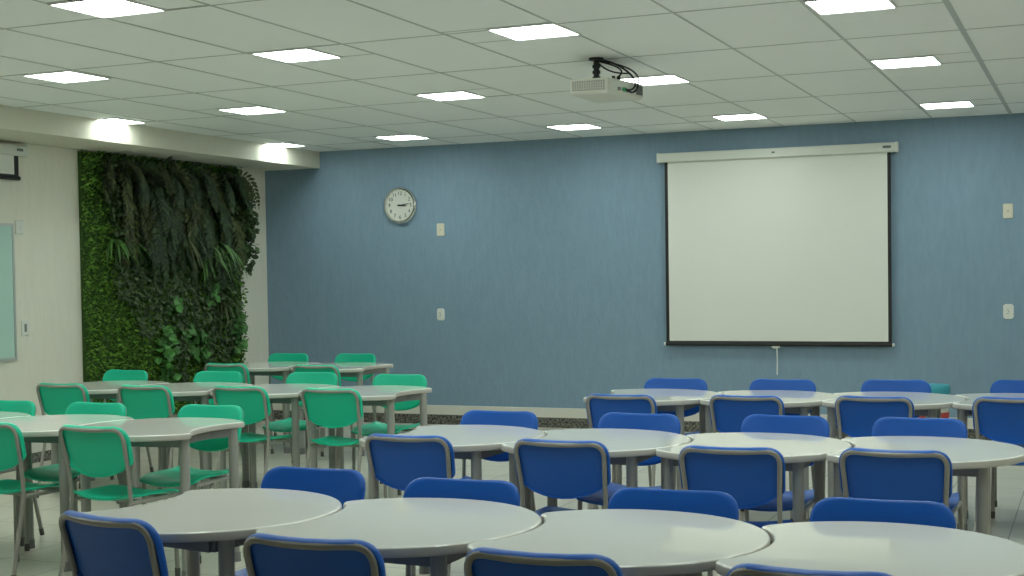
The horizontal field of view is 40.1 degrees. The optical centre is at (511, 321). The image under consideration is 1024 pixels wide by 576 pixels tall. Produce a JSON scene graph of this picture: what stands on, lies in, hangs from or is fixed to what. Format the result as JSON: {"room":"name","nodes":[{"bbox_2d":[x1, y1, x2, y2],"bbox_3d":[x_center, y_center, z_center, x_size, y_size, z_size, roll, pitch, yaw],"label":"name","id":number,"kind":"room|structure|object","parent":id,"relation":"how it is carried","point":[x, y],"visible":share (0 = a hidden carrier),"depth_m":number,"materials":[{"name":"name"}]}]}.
{"room":"classroom","nodes":[
{"label":"classroom","id":0,"kind":"room"},
{"bbox_2d":[0,141,268,417],"bbox_3d":[-6.018,-0.036,6.626,0.150,2.770,17.594,0,2,23],"label":"wall","id":1,"kind":"structure","parent":0,"point":[46,198],"depth_m":11.68,"materials":[{"name":"beige paint"}]},
{"bbox_2d":[0,223,16,361],"bbox_3d":[-4.359,-0.200,10.376,0.020,1.096,1.920,0,2,23],"label":"board","id":2,"kind":"object","parent":1,"relation":"attached to","point":[8,327],"visible":1,"depth_m":11.18,"materials":[{"name":"glass"}]},
{"bbox_2d":[0,143,27,180],"bbox_3d":[-4.333,-1.234,10.352,0.089,0.283,2.098,0,2,23],"label":"projection screen","id":3,"kind":"object","parent":1,"relation":"attached to","point":[9,153],"visible":1,"depth_m":11.16,"materials":[{"name":"white fabric"}]},
{"bbox_2d":[77,149,259,415],"bbox_3d":[-2.997,-0.326,13.048,0.482,2.446,2.565,0,2,23],"label":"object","id":4,"kind":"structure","parent":1,"relation":"attached to","point":[165,251],"depth_m":12.84,"materials":[{"name":"green plant"}]},
{"bbox_2d":[107,238,142,269],"bbox_3d":[-3.405,-0.574,12.242,0.254,0.322,0.423,0,2,23],"label":"grassy plant","id":5,"kind":"object","parent":4,"relation":"on","point":[119,250],"depth_m":12.31,"materials":[{"name":"plant"}]},
{"bbox_2d":[135,244,158,267],"bbox_3d":[-3.284,-0.569,12.517,0.264,0.266,0.228,0,2,23],"label":"grassy plant","id":6,"kind":"object","parent":4,"relation":"on","point":[138,251],"depth_m":12.51,"materials":[{"name":"plant"}]},
{"bbox_2d":[154,325,180,382],"bbox_3d":[-3.161,0.311,12.944,0.161,0.561,0.294,0,2,23],"label":"leafy plant","id":7,"kind":"object","parent":4,"relation":"on","point":[165,357],"depth_m":12.92,"materials":[{"name":"green plant"}]},
{"bbox_2d":[165,295,182,320],"bbox_3d":[-3.129,-0.129,13.048,0.113,0.264,0.253,0,2,23],"label":"leafy plant","id":8,"kind":"object","parent":4,"relation":"on","point":[174,308],"depth_m":13.03,"materials":[{"name":"green plant"}]},
{"bbox_2d":[182,317,196,343],"bbox_3d":[-3.061,0.090,13.241,0.189,0.269,0.127,-2,2,-37],"label":"leafy plant","id":9,"kind":"object","parent":4,"relation":"on","point":[188,326],"depth_m":13.24,"materials":[{"name":"green plant"}]},
{"bbox_2d":[176,232,221,280],"bbox_3d":[-2.921,-0.605,13.135,0.493,0.469,0.361,-2,2,-27],"label":"grassy plant","id":10,"kind":"object","parent":4,"relation":"on","point":[192,248],"depth_m":13.22,"materials":[{"name":"green plant"}]},
{"bbox_2d":[190,329,212,364],"bbox_3d":[-2.974,0.242,13.418,0.151,0.348,0.391,0,2,23],"label":"leafy plant","id":11,"kind":"object","parent":4,"relation":"on","point":[201,352],"depth_m":13.43,"materials":[{"name":"green plant"}]},
{"bbox_2d":[204,283,220,305],"bbox_3d":[-2.911,-0.249,13.572,0.116,0.251,0.258,0,2,23],"label":"leafy plant","id":12,"kind":"object","parent":4,"relation":"on","point":[211,291],"depth_m":13.59,"materials":[{"name":"green plant"}]},
{"bbox_2d":[203,248,243,283],"bbox_3d":[-2.763,-0.513,13.464,0.515,0.402,0.393,-2,2,-31],"label":"grassy plant","id":13,"kind":"object","parent":4,"relation":"on","point":[216,270],"depth_m":13.49,"materials":[{"name":"plant"}]},
{"bbox_2d":[218,299,240,326],"bbox_3d":[-2.768,-0.081,13.755,0.262,0.285,0.260,0,2,23],"label":"grassy plant","id":14,"kind":"object","parent":4,"relation":"on","point":[223,306],"depth_m":13.78,"materials":[{"name":"green plant"}]},
{"bbox_2d":[214,241,248,276],"bbox_3d":[-2.708,-0.594,13.633,0.381,0.369,0.456,-2,2,-20],"label":"grassy plant","id":15,"kind":"object","parent":4,"relation":"on","point":[228,252],"depth_m":13.63,"materials":[{"name":"plant"}]},
{"bbox_2d":[230,309,247,354],"bbox_3d":[-2.727,0.093,13.985,0.135,0.496,0.277,0,2,23],"label":"leafy plant","id":16,"kind":"object","parent":4,"relation":"on","point":[237,327],"depth_m":13.99,"materials":[{"name":"green plant"}]},
{"bbox_2d":[0,0,1023,151],"bbox_3d":[-1.065,-1.476,4.503,10.830,0.103,17.794,0,2,23],"label":"ceiling","id":17,"kind":"structure","parent":0,"point":[341,21],"depth_m":8.66,"materials":[{"name":"tile"}]},
{"bbox_2d":[21,70,110,82],"bbox_3d":[-2.804,-1.539,8.840,0.385,0.010,0.385,0,2,24],"label":"recessed light","id":18,"kind":"object","parent":17,"relation":"in","point":[69,76],"visible":1,"depth_m":8.82,"materials":[{"name":"white"}]},
{"bbox_2d":[47,0,166,17],"bbox_3d":[-1.903,-1.479,6.612,0.385,0.010,0.385,0,2,24],"label":"recessed light","id":19,"kind":"object","parent":17,"relation":"in","point":[97,8],"visible":1,"depth_m":6.61,"materials":[{"name":"white"}]},
{"bbox_2d":[96,117,146,124],"bbox_3d":[-3.234,-1.616,11.369,0.385,0.010,0.385,0,2,24],"label":"recessed light","id":20,"kind":"object","parent":17,"relation":"in","point":[116,120],"visible":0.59,"depth_m":11.33,"materials":[{"name":"white"}]},
{"bbox_2d":[101,119,140,123],"bbox_3d":[-3.234,-1.617,11.369,0.363,0.006,0.363,0,2,24],"label":"diffuser","id":21,"kind":"object","parent":20,"relation":"attached to","point":[124,121],"depth_m":11.34,"materials":[{"name":"white"}]},
{"bbox_2d":[0,105,319,170],"bbox_3d":[-5.664,-1.336,6.427,0.660,0.170,17.594,0,2,23],"label":"beam","id":22,"kind":"structure","parent":17,"relation":"attached to","point":[17,125],"depth_m":11.89,"materials":[{"name":"beige paint"}]},
{"bbox_2d":[217,106,287,114],"bbox_3d":[-1.986,-1.615,10.751,0.385,0.010,0.385,0,2,24],"label":"recessed light","id":23,"kind":"object","parent":17,"relation":"in","point":[251,110],"visible":1,"depth_m":10.74,"materials":[{"name":"white"}]},
{"bbox_2d":[223,107,282,113],"bbox_3d":[-1.986,-1.616,10.751,0.363,0.006,0.363,0,2,24],"label":"diffuser","id":24,"kind":"object","parent":23,"relation":"attached to","point":[239,110],"depth_m":10.74,"materials":[{"name":"white"}]},
{"bbox_2d":[250,47,342,62],"bbox_3d":[-1.245,-1.539,8.124,0.385,0.010,0.385,0,2,24],"label":"recessed light","id":25,"kind":"object","parent":17,"relation":"in","point":[296,54],"visible":1,"depth_m":8.11,"materials":[{"name":"white"}]},
{"bbox_2d":[374,134,429,140],"bbox_3d":[-1.017,-1.704,13.021,0.385,0.010,0.385,0,2,24],"label":"recessed light","id":26,"kind":"object","parent":17,"relation":"in","point":[407,136],"visible":1,"depth_m":13.00,"materials":[{"name":"white"}]},
{"bbox_2d":[378,135,424,139],"bbox_3d":[-1.017,-1.705,13.021,0.363,0.006,0.363,0,2,24],"label":"diffuser","id":27,"kind":"object","parent":26,"relation":"attached to","point":[392,137],"depth_m":13.00,"materials":[{"name":"white"}]},
{"bbox_2d":[415,90,486,100],"bbox_3d":[-0.437,-1.615,10.061,0.385,0.010,0.385,0,2,24],"label":"recessed light","id":28,"kind":"object","parent":17,"relation":"in","point":[452,95],"visible":1,"depth_m":10.04,"materials":[{"name":"white"}]},
{"bbox_2d":[419,92,480,99],"bbox_3d":[-0.437,-1.616,10.061,0.363,0.006,0.363,0,2,24],"label":"diffuser","id":29,"kind":"object","parent":28,"relation":"attached to","point":[439,95],"depth_m":10.04,"materials":[{"name":"white"}]},
{"bbox_2d":[486,22,580,40],"bbox_3d":[0.119,-1.538,7.458,0.385,0.010,0.385,0,2,24],"label":"recessed light","id":30,"kind":"object","parent":17,"relation":"in","point":[542,30],"visible":1,"depth_m":7.44,"materials":[{"name":"white"}]},
{"bbox_2d":[546,123,602,130],"bbox_3d":[0.547,-1.705,12.315,0.385,0.010,0.385,0,2,24],"label":"recessed light","id":31,"kind":"object","parent":17,"relation":"in","point":[583,125],"visible":1,"depth_m":12.29,"materials":[{"name":"white"}]},
{"bbox_2d":[552,124,598,129],"bbox_3d":[0.547,-1.706,12.315,0.363,0.006,0.363,0,2,24],"label":"diffuser","id":32,"kind":"object","parent":31,"relation":"attached to","point":[568,126],"depth_m":12.29,"materials":[{"name":"white"}]},
{"bbox_2d":[570,57,642,102],"bbox_3d":[0.585,-1.468,8.497,0.326,0.232,0.492,0,2,23],"label":"ceiling projector","id":33,"kind":"object","parent":17,"relation":"hanging from","point":[596,89],"visible":1,"depth_m":8.41,"materials":[{"name":"beige plastic"}]},
{"bbox_2d":[571,79,605,92],"bbox_3d":[0.451,-1.391,8.293,0.214,0.068,0.007,0,2,23],"label":"grille","id":34,"kind":"object","parent":33,"relation":"attached to","point":[577,85],"depth_m":8.29,"materials":[{"name":"beige plastic"}]},
{"bbox_2d":[620,74,690,85],"bbox_3d":[0.958,-1.615,9.404,0.385,0.010,0.385,0,2,24],"label":"recessed light","id":35,"kind":"object","parent":17,"relation":"in","point":[671,78],"visible":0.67,"depth_m":9.37,"materials":[{"name":"white"}]},
{"bbox_2d":[621,76,686,84],"bbox_3d":[0.958,-1.616,9.403,0.363,0.006,0.363,0,2,24],"label":"diffuser","id":36,"kind":"object","parent":35,"relation":"attached to","point":[644,80],"depth_m":9.39,"materials":[{"name":"white"}]},
{"bbox_2d":[711,113,767,120],"bbox_3d":[1.905,-1.706,11.726,0.385,0.010,0.385,0,2,24],"label":"recessed light","id":37,"kind":"object","parent":17,"relation":"in","point":[748,116],"visible":1,"depth_m":11.72,"materials":[{"name":"white"}]},
{"bbox_2d":[803,0,897,14],"bbox_3d":[1.646,-1.540,6.821,0.385,0.010,0.385,0,2,24],"label":"recessed light","id":38,"kind":"object","parent":17,"relation":"in","point":[821,7],"visible":1,"depth_m":6.85,"materials":[{"name":"white"}]},
{"bbox_2d":[870,55,942,68],"bbox_3d":[2.463,-1.617,8.765,0.385,0.010,0.385,0,2,24],"label":"recessed light","id":39,"kind":"object","parent":17,"relation":"in","point":[930,60],"visible":1,"depth_m":8.75,"materials":[{"name":"white"}]},
{"bbox_2d":[918,100,974,109],"bbox_3d":[3.437,-1.708,11.087,0.385,0.010,0.385,0,2,24],"label":"recessed light","id":40,"kind":"object","parent":17,"relation":"in","point":[953,104],"visible":1,"depth_m":11.06,"materials":[{"name":"white"}]},
{"bbox_2d":[922,102,972,108],"bbox_3d":[3.437,-1.709,11.087,0.363,0.006,0.363,0,2,24],"label":"diffuser","id":41,"kind":"object","parent":40,"relation":"attached to","point":[937,105],"depth_m":11.09,"materials":[{"name":"white"}]},
{"bbox_2d":[0,419,1023,575],"bbox_3d":[-1.022,1.391,4.598,10.830,0.100,17.794,0,2,23],"label":"floor","id":42,"kind":"structure","parent":0,"point":[44,559],"depth_m":9.15,"materials":[{"name":"beige tile"}]},
{"bbox_2d":[0,411,30,545],"bbox_3d":[-3.158,0.904,7.783,0.779,0.728,0.879,0,2,23],"label":"table","id":43,"kind":"object","parent":42,"relation":"on","point":[2,414],"visible":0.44,"depth_m":7.85,"materials":[{"name":"laminate"}]},
{"bbox_2d":[0,400,44,534],"bbox_3d":[-3.013,0.863,8.044,0.426,0.790,0.487,0,2,23],"label":"chair","id":44,"kind":"object","parent":42,"relation":"on","point":[28,407],"visible":0.41,"depth_m":8.16,"materials":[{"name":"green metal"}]},
{"bbox_2d":[0,422,58,575],"bbox_3d":[-2.538,0.885,7.149,0.426,0.790,0.487,0,2,23],"label":"chair","id":45,"kind":"object","parent":42,"relation":"on","point":[12,445],"visible":0.9,"depth_m":6.95,"materials":[{"name":"green plastic"}]},
{"bbox_2d":[36,383,89,497],"bbox_3d":[-2.992,0.807,9.728,0.426,0.790,0.487,0,2,23],"label":"chair","id":46,"kind":"object","parent":42,"relation":"on","point":[54,398],"visible":0.44,"depth_m":9.57,"materials":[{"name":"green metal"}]},
{"bbox_2d":[0,414,133,571],"bbox_3d":[-2.506,0.903,7.510,0.779,0.728,0.879,0,2,23],"label":"table","id":47,"kind":"object","parent":42,"relation":"on","point":[43,428],"visible":0.5,"depth_m":7.45,"materials":[{"name":"white laminate"}]},
{"bbox_2d":[24,402,126,550],"bbox_3d":[-2.425,0.862,7.808,0.426,0.790,0.487,0,2,25],"label":"chair","id":48,"kind":"object","parent":42,"relation":"on","point":[49,473],"visible":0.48,"depth_m":7.78,"materials":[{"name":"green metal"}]},
{"bbox_2d":[51,381,168,487],"bbox_3d":[-2.948,0.823,10.126,0.779,0.728,0.879,0,2,23],"label":"table","id":49,"kind":"object","parent":42,"relation":"on","point":[98,389],"visible":0.29,"depth_m":9.96,"materials":[{"name":"laminate"}]},
{"bbox_2d":[58,510,168,575],"bbox_3d":[-1.089,0.957,4.309,0.426,0.790,0.487,0,2,35],"label":"chair","id":50,"kind":"object","parent":42,"relation":"on","point":[95,545],"visible":1,"depth_m":4.14,"materials":[{"name":"blue plastic"}]},
{"bbox_2d":[76,369,153,479],"bbox_3d":[-3.050,0.776,10.681,0.426,0.790,0.487,0,2,26],"label":"chair","id":51,"kind":"object","parent":42,"relation":"on","point":[110,375],"visible":0.28,"depth_m":10.83,"materials":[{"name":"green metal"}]},
{"bbox_2d":[58,424,180,575],"bbox_3d":[-1.920,0.885,6.886,0.426,0.790,0.487,0,2,27],"label":"chair","id":52,"kind":"object","parent":42,"relation":"on","point":[92,451],"visible":0.98,"depth_m":6.75,"materials":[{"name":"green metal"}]},
{"bbox_2d":[116,385,202,502],"bbox_3d":[-2.351,0.807,9.432,0.426,0.790,0.487,0,2,23],"label":"chair","id":53,"kind":"object","parent":42,"relation":"on","point":[154,401],"visible":0.49,"depth_m":9.26,"materials":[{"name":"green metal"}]},
{"bbox_2d":[80,417,244,575],"bbox_3d":[-1.852,0.902,7.234,0.779,0.728,0.879,0,2,19],"label":"table","id":54,"kind":"object","parent":42,"relation":"on","point":[152,432],"visible":0.62,"depth_m":7.15,"materials":[{"name":"white laminate"}]},
{"bbox_2d":[139,404,243,563],"bbox_3d":[-1.715,0.860,7.544,0.426,0.790,0.487,0,2,24],"label":"chair","id":55,"kind":"object","parent":42,"relation":"on","point":[170,477],"visible":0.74,"depth_m":7.62,"materials":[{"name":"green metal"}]},
{"bbox_2d":[132,382,251,488],"bbox_3d":[-2.294,0.823,9.848,0.779,0.728,0.879,0,2,23],"label":"table","id":56,"kind":"object","parent":42,"relation":"on","point":[190,391],"visible":0.35,"depth_m":9.68,"materials":[{"name":"white laminate"}]},
{"bbox_2d":[81,488,341,575],"bbox_3d":[-0.950,0.976,4.580,0.779,0.728,0.879,0,2,31],"label":"table","id":57,"kind":"object","parent":42,"relation":"on","point":[221,520],"visible":0.66,"depth_m":4.49,"materials":[{"name":"white laminate"}]},
{"bbox_2d":[193,371,242,484],"bbox_3d":[-2.256,0.776,10.340,0.426,0.790,0.487,0,2,23],"label":"chair","id":58,"kind":"object","parent":42,"relation":"on","point":[202,376],"visible":0.29,"depth_m":10.49,"materials":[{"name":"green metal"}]},
{"bbox_2d":[205,363,273,453],"bbox_3d":[-2.270,0.731,11.701,0.426,0.790,0.487,0,2,25],"label":"chair","id":59,"kind":"object","parent":42,"relation":"on","point":[238,367],"visible":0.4,"depth_m":11.49,"materials":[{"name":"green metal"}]},
{"bbox_2d":[212,386,291,488],"bbox_3d":[-1.675,0.804,9.213,0.426,0.790,0.487,0,2,25],"label":"chair","id":60,"kind":"object","parent":42,"relation":"on","point":[254,401],"visible":0.75,"depth_m":9.04,"materials":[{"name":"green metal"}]},
{"bbox_2d":[226,362,318,452],"bbox_3d":[-2.130,0.742,12.216,0.779,0.728,0.879,0,2,23],"label":"table","id":61,"kind":"object","parent":42,"relation":"on","point":[283,369],"visible":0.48,"depth_m":11.90,"materials":[{"name":"laminate"}]},
{"bbox_2d":[210,384,338,488],"bbox_3d":[-1.643,0.822,9.571,0.779,0.728,0.879,0,2,23],"label":"table","id":62,"kind":"object","parent":42,"relation":"on","point":[278,393],"visible":0.45,"depth_m":9.39,"materials":[{"name":"white laminate"}]},
{"bbox_2d":[268,353,308,443],"bbox_3d":[-2.110,0.695,12.718,0.426,0.790,0.487,0,2,23],"label":"chair","id":63,"kind":"object","parent":42,"relation":"on","point":[275,357],"visible":0.31,"depth_m":12.88,"materials":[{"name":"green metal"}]},
{"bbox_2d":[262,372,337,464],"bbox_3d":[-1.517,0.773,10.076,0.426,0.790,0.487,0,2,23],"label":"chair","id":64,"kind":"object","parent":42,"relation":"on","point":[329,378],"visible":0.45,"depth_m":10.19,"materials":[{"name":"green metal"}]},
{"bbox_2d":[235,466,365,575],"bbox_3d":[-0.778,0.932,4.916,0.426,0.790,0.487,0,2,23],"label":"chair","id":65,"kind":"object","parent":42,"relation":"on","point":[345,485],"visible":0.45,"depth_m":5.06,"materials":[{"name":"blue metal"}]},
{"bbox_2d":[243,533,385,575],"bbox_3d":[-0.465,0.960,3.931,0.426,0.790,0.487,0,2,23],"label":"chair","id":66,"kind":"object","parent":42,"relation":"on","point":[264,554],"visible":1,"depth_m":3.73,"materials":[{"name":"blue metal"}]},
{"bbox_2d":[291,364,358,462],"bbox_3d":[-1.488,0.731,11.325,0.426,0.790,0.487,0,2,23],"label":"chair","id":67,"kind":"object","parent":42,"relation":"on","point":[297,368],"visible":0.33,"depth_m":11.12,"materials":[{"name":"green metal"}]},
{"bbox_2d":[291,362,392,455],"bbox_3d":[-1.475,0.741,11.942,0.779,0.728,0.879,0,2,23],"label":"table","id":68,"kind":"object","parent":42,"relation":"on","point":[351,369],"visible":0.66,"depth_m":11.79,"materials":[{"name":"laminate"}]},
{"bbox_2d":[301,388,386,497],"bbox_3d":[-1.060,0.804,8.939,0.426,0.790,0.487,0,2,23],"label":"chair","id":69,"kind":"object","parent":42,"relation":"on","point":[328,408],"visible":0.8,"depth_m":8.78,"materials":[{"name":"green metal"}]},
{"bbox_2d":[318,353,376,437],"bbox_3d":[-1.478,0.692,12.511,0.426,0.790,0.487,0,2,25],"label":"chair","id":70,"kind":"object","parent":42,"relation":"on","point":[343,357],"visible":0.34,"depth_m":12.65,"materials":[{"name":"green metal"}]},
{"bbox_2d":[300,385,431,497],"bbox_3d":[-0.992,0.821,9.294,0.779,0.728,0.879,0,2,23],"label":"table","id":71,"kind":"object","parent":42,"relation":"on","point":[371,395],"visible":0.56,"depth_m":9.17,"materials":[{"name":"white laminate"}]},
{"bbox_2d":[351,374,426,494],"bbox_3d":[-0.851,0.774,9.728,0.426,0.790,0.487,0,2,23],"label":"chair","id":72,"kind":"object","parent":42,"relation":"on","point":[381,379],"visible":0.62,"depth_m":9.82,"materials":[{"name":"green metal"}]},
{"bbox_2d":[255,498,541,575],"bbox_3d":[-0.297,0.975,4.309,0.779,0.728,0.879,0,2,23],"label":"table","id":73,"kind":"object","parent":42,"relation":"on","point":[434,533],"visible":0.7,"depth_m":4.20,"materials":[{"name":"white laminate"}]},
{"bbox_2d":[365,433,455,575],"bbox_3d":[-0.382,0.880,6.306,0.426,0.790,0.487,0,2,23],"label":"chair","id":74,"kind":"object","parent":42,"relation":"on","point":[395,461],"visible":0.51,"depth_m":6.13,"materials":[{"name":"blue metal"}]},
{"bbox_2d":[359,425,544,573],"bbox_3d":[-0.235,0.898,6.614,0.779,0.728,0.879,0,2,26],"label":"table","id":75,"kind":"object","parent":42,"relation":"on","point":[474,443],"visible":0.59,"depth_m":6.53,"materials":[{"name":"white laminate"}]},
{"bbox_2d":[403,477,519,575],"bbox_3d":[-0.229,0.935,4.583,0.426,0.790,0.487,0,2,22],"label":"chair","id":76,"kind":"object","parent":42,"relation":"on","point":[500,491],"visible":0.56,"depth_m":4.75,"materials":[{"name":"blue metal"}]},
{"bbox_2d":[460,410,537,510],"bbox_3d":[-0.126,0.855,6.952,0.426,0.790,0.487,0,2,23],"label":"chair","id":77,"kind":"object","parent":42,"relation":"on","point":[526,419],"visible":0.32,"depth_m":7.10,"materials":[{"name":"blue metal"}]},
{"bbox_2d":[464,547,622,575],"bbox_3d":[0.143,0.959,3.689,0.426,0.790,0.487,0,2,22],"label":"chair","id":78,"kind":"object","parent":42,"relation":"on","point":[480,561],"visible":1,"depth_m":3.48,"materials":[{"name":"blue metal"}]},
{"bbox_2d":[514,438,610,515],"bbox_3d":[0.275,0.879,6.036,0.426,0.790,0.487,0,2,23],"label":"chair","id":79,"kind":"object","parent":42,"relation":"on","point":[559,469],"visible":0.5,"depth_m":5.87,"materials":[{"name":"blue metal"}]},
{"bbox_2d":[501,428,690,506],"bbox_3d":[0.419,0.897,6.350,0.779,0.728,0.879,0,2,22],"label":"table","id":80,"kind":"object","parent":42,"relation":"on","point":[628,447],"visible":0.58,"depth_m":6.24,"materials":[{"name":"white laminate"}]},
{"bbox_2d":[467,509,769,575],"bbox_3d":[0.346,0.975,4.018,0.779,0.728,0.879,0,2,24],"label":"table","id":81,"kind":"object","parent":42,"relation":"on","point":[642,542],"visible":0.78,"depth_m":3.94,"materials":[{"name":"white laminate"}]},
{"bbox_2d":[586,393,656,509],"bbox_3d":[0.692,0.802,8.189,0.426,0.790,0.487,0,2,23],"label":"chair","id":82,"kind":"object","parent":42,"relation":"on","point":[597,405],"visible":0.34,"depth_m":8.00,"materials":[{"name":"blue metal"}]},
{"bbox_2d":[576,412,680,509],"bbox_3d":[0.556,0.852,6.724,0.426,0.790,0.487,0,2,25],"label":"chair","id":83,"kind":"object","parent":42,"relation":"on","point":[613,420],"visible":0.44,"depth_m":6.84,"materials":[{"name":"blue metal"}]},
{"bbox_2d":[583,389,720,508],"bbox_3d":[0.901,0.814,8.634,0.779,0.728,0.879,0,2,23],"label":"table","id":84,"kind":"object","parent":42,"relation":"on","point":[678,401],"visible":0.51,"depth_m":8.54,"materials":[{"name":"white laminate"}]},
{"bbox_2d":[607,487,738,519],"bbox_3d":[0.448,0.935,4.282,0.426,0.790,0.487,0,2,22],"label":"chair","id":85,"kind":"object","parent":42,"relation":"on","point":[715,503],"visible":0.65,"depth_m":4.44,"materials":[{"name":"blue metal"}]},
{"bbox_2d":[644,378,706,486],"bbox_3d":[1.001,0.772,8.964,0.426,0.790,0.487,0,2,23],"label":"chair","id":86,"kind":"object","parent":42,"relation":"on","point":[653,383],"visible":0.29,"depth_m":9.12,"materials":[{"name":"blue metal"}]},
{"bbox_2d":[679,445,792,575],"bbox_3d":[0.931,0.880,5.723,0.426,0.790,0.487,0,2,21],"label":"chair","id":87,"kind":"object","parent":42,"relation":"on","point":[753,476],"visible":0.52,"depth_m":5.54,"materials":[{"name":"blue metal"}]},
{"bbox_2d":[709,394,792,519],"bbox_3d":[1.378,0.798,8.000,0.426,0.790,0.487,0,2,23],"label":"chair","id":88,"kind":"object","parent":42,"relation":"on","point":[727,412],"visible":0.43,"depth_m":7.84,"materials":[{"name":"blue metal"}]},
{"bbox_2d":[656,432,851,575],"bbox_3d":[1.076,0.895,6.093,0.779,0.728,0.879,0,2,21],"label":"table","id":89,"kind":"object","parent":42,"relation":"on","point":[799,451],"visible":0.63,"depth_m":6.00,"materials":[{"name":"white laminate"}]},
{"bbox_2d":[700,390,839,521],"bbox_3d":[1.569,0.811,8.402,0.779,0.728,0.879,0,2,19],"label":"table","id":90,"kind":"object","parent":42,"relation":"on","point":[796,402],"visible":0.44,"depth_m":8.27,"materials":[{"name":"white laminate"}]},
{"bbox_2d":[740,379,815,511],"bbox_3d":[1.652,0.769,8.743,0.426,0.790,0.487,0,2,23],"label":"chair","id":91,"kind":"object","parent":42,"relation":"on","point":[758,384],"visible":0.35,"depth_m":8.90,"materials":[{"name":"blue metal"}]},
{"bbox_2d":[741,414,829,521],"bbox_3d":[1.230,0.849,6.523,0.426,0.790,0.487,0,2,25],"label":"chair","id":92,"kind":"object","parent":42,"relation":"on","point":[805,425],"visible":0.42,"depth_m":6.64,"materials":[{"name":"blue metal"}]},
{"bbox_2d":[727,563,892,575],"bbox_3d":[0.775,0.957,3.441,0.426,0.790,0.487,0,2,23],"label":"chair","id":93,"kind":"object","parent":42,"relation":"on","point":[744,569],"visible":1,"depth_m":3.25,"materials":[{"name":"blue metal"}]},
{"bbox_2d":[715,521,1023,575],"bbox_3d":[0.995,0.974,3.743,0.779,0.728,0.879,0,2,23],"label":"table","id":94,"kind":"object","parent":42,"relation":"on","point":[895,549],"visible":0.88,"depth_m":3.73,"materials":[{"name":"white laminate"}]},
{"bbox_2d":[835,395,914,439],"bbox_3d":[2.044,0.793,7.820,0.426,0.790,0.487,0,2,23],"label":"chair","id":95,"kind":"object","parent":42,"relation":"on","point":[856,416],"visible":0.36,"depth_m":7.66,"materials":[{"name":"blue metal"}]},
{"bbox_2d":[809,497,955,528],"bbox_3d":[1.042,0.934,4.030,0.426,0.790,0.487,0,2,22],"label":"chair","id":96,"kind":"object","parent":42,"relation":"on","point":[929,513],"visible":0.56,"depth_m":4.19,"materials":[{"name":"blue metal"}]},
{"bbox_2d":[822,392,965,497],"bbox_3d":[2.236,0.809,8.167,0.779,0.728,0.879,0,2,19],"label":"table","id":97,"kind":"object","parent":42,"relation":"on","point":[930,405],"visible":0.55,"depth_m":8.04,"materials":[{"name":"white laminate"}]},
{"bbox_2d":[839,447,952,507],"bbox_3d":[1.541,0.876,5.563,0.426,0.790,0.487,0,2,23],"label":"chair","id":98,"kind":"object","parent":42,"relation":"on","point":[865,473],"visible":0.47,"depth_m":5.38,"materials":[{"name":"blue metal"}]},
{"bbox_2d":[861,379,930,417],"bbox_3d":[2.326,0.765,8.562,0.426,0.790,0.487,0,2,21],"label":"chair","id":99,"kind":"object","parent":42,"relation":"on","point":[872,385],"visible":0.27,"depth_m":8.72,"materials":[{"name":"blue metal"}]},
{"bbox_2d":[872,417,967,529],"bbox_3d":[1.814,0.847,6.316,0.426,0.790,0.487,0,2,23],"label":"chair","id":100,"kind":"object","parent":42,"relation":"on","point":[885,426],"visible":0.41,"depth_m":6.46,"materials":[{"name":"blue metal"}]},
{"bbox_2d":[826,436,1023,534],"bbox_3d":[1.743,0.893,5.860,0.779,0.728,0.879,0,2,19],"label":"table","id":101,"kind":"object","parent":42,"relation":"on","point":[968,457],"visible":0.58,"depth_m":5.72,"materials":[{"name":"white laminate"}]},
{"bbox_2d":[918,383,949,417],"bbox_3d":[3.363,0.778,11.205,0.264,0.556,0.264,0,2,23],"label":"lidded container","id":102,"kind":"object","parent":42,"relation":"on","point":[939,388],"visible":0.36,"depth_m":11.09,"materials":[{"name":"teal plastic"}]},
{"bbox_2d":[952,393,1023,530],"bbox_3d":[2.907,0.806,7.941,0.779,0.728,0.879,0,2,19],"label":"table","id":103,"kind":"object","parent":42,"relation":"on","point":[964,409],"visible":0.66,"depth_m":7.82,"materials":[{"name":"laminate"}]},
{"bbox_2d":[972,396,1023,531],"bbox_3d":[2.741,0.789,7.636,0.426,0.790,0.487,0,2,23],"label":"chair","id":104,"kind":"object","parent":42,"relation":"on","point":[999,419],"visible":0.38,"depth_m":7.50,"materials":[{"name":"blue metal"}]},
{"bbox_2d":[990,380,1023,518],"bbox_3d":[3.064,0.760,8.373,0.426,0.790,0.487,0,2,23],"label":"chair","id":105,"kind":"object","parent":42,"relation":"on","point":[999,386],"visible":0.44,"depth_m":8.56,"materials":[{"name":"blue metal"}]},
{"bbox_2d":[265,113,1023,417],"bbox_3d":[2.370,-0.365,12.733,10.830,2.770,0.150,0,2,23],"label":"wall","id":106,"kind":"structure","parent":0,"point":[547,271],"depth_m":13.38,"materials":[{"name":"blue paint"}]},
{"bbox_2d":[384,187,416,223],"bbox_3d":[-1.118,-1.159,14.049,0.372,0.372,0.050,0,2,23],"label":"wall clock","id":107,"kind":"object","parent":106,"relation":"attached to","point":[400,203],"visible":1,"depth_m":14.04,"materials":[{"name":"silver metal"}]},
{"bbox_2d":[272,403,973,428],"bbox_3d":[2.356,0.878,12.695,10.630,0.092,0.022,0,2,23],"label":"trim","id":108,"kind":"structure","parent":106,"relation":"attached to","point":[431,409],"depth_m":13.70,"materials":[{"name":"white paint"}]},
{"bbox_2d":[273,410,990,440],"bbox_3d":[2.359,0.973,12.701,10.630,0.098,0.016,0,2,23],"label":"baseboard","id":109,"kind":"structure","parent":106,"relation":"attached to","point":[581,423],"depth_m":13.89,"materials":[{"name":"stone"}]},
{"bbox_2d":[656,142,898,374],"bbox_3d":[2.361,-0.535,12.601,2.166,2.034,0.089,0,2,23],"label":"projection screen","id":110,"kind":"object","parent":106,"relation":"attached to","point":[785,246],"visible":1,"depth_m":12.57,"materials":[{"name":"white fabric"}]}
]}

